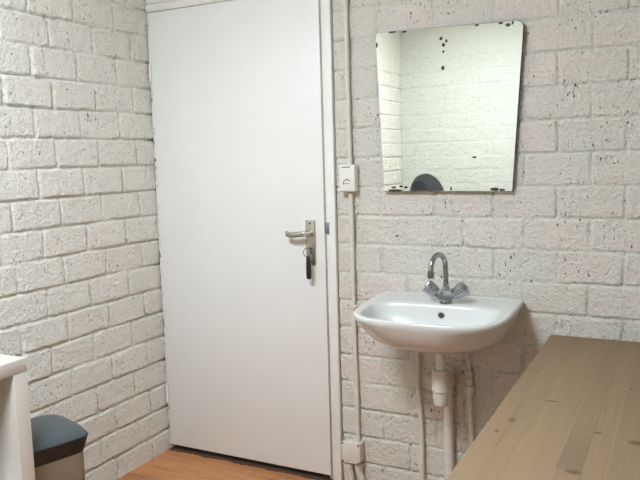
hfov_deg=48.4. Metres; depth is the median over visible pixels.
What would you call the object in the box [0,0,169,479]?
wall
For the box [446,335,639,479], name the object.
table
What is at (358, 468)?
pipe
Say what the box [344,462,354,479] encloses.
pipe
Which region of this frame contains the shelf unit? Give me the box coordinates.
[0,354,34,479]
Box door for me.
[146,0,343,479]
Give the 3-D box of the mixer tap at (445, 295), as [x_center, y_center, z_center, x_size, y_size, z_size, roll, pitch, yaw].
[0.453,0.136,2.560,0.156,0.194,0.134,-2,7,-2]
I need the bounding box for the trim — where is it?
[169,445,332,479]
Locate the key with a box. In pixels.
[303,247,311,278]
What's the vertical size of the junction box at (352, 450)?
0.098 m
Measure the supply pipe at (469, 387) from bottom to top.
0.699 m
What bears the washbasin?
attached to the wall at (564, 243)
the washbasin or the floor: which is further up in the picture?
the washbasin
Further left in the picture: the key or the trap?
the key
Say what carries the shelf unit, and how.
on the floor
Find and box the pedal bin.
[31,415,87,479]
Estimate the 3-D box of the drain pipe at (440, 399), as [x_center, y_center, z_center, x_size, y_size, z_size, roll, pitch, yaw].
[0.437,0.571,2.573,0.057,0.050,0.057,2,7,27]
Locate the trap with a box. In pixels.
[431,353,450,406]
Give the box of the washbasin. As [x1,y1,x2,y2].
[354,291,522,353]
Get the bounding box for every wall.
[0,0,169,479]
[332,0,639,479]
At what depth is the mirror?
2.61 m
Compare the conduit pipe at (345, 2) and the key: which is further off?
the key
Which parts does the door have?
lever, handle plate, strike plate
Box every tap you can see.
[423,252,468,303]
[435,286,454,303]
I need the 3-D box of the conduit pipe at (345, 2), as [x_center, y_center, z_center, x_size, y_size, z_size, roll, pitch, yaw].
[0.099,-0.918,2.763,0.028,1.253,0.020,2,7,27]
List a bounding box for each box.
[339,165,358,191]
[341,438,363,464]
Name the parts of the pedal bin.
lid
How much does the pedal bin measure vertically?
0.493 m
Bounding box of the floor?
[117,450,315,479]
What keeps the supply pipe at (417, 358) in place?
attached to the wall at (564, 243)
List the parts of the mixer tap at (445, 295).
knob, spout, knob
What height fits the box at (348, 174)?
0.106 m
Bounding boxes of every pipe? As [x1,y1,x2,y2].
[343,0,352,164]
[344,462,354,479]
[348,193,359,437]
[354,463,364,479]
[415,352,424,479]
[433,392,448,406]
[443,365,454,479]
[464,353,474,445]
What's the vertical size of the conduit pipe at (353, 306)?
1.016 m
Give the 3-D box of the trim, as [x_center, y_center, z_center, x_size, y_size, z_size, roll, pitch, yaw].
[-0.308,1.020,3.255,0.918,0.003,0.072,2,7,27]
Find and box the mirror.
[376,20,523,191]
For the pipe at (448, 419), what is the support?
attached to the wall at (564, 243)
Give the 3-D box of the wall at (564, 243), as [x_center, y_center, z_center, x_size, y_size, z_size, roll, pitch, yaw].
[1.216,-0.218,2.371,2.511,2.620,0.144,2,7,27]

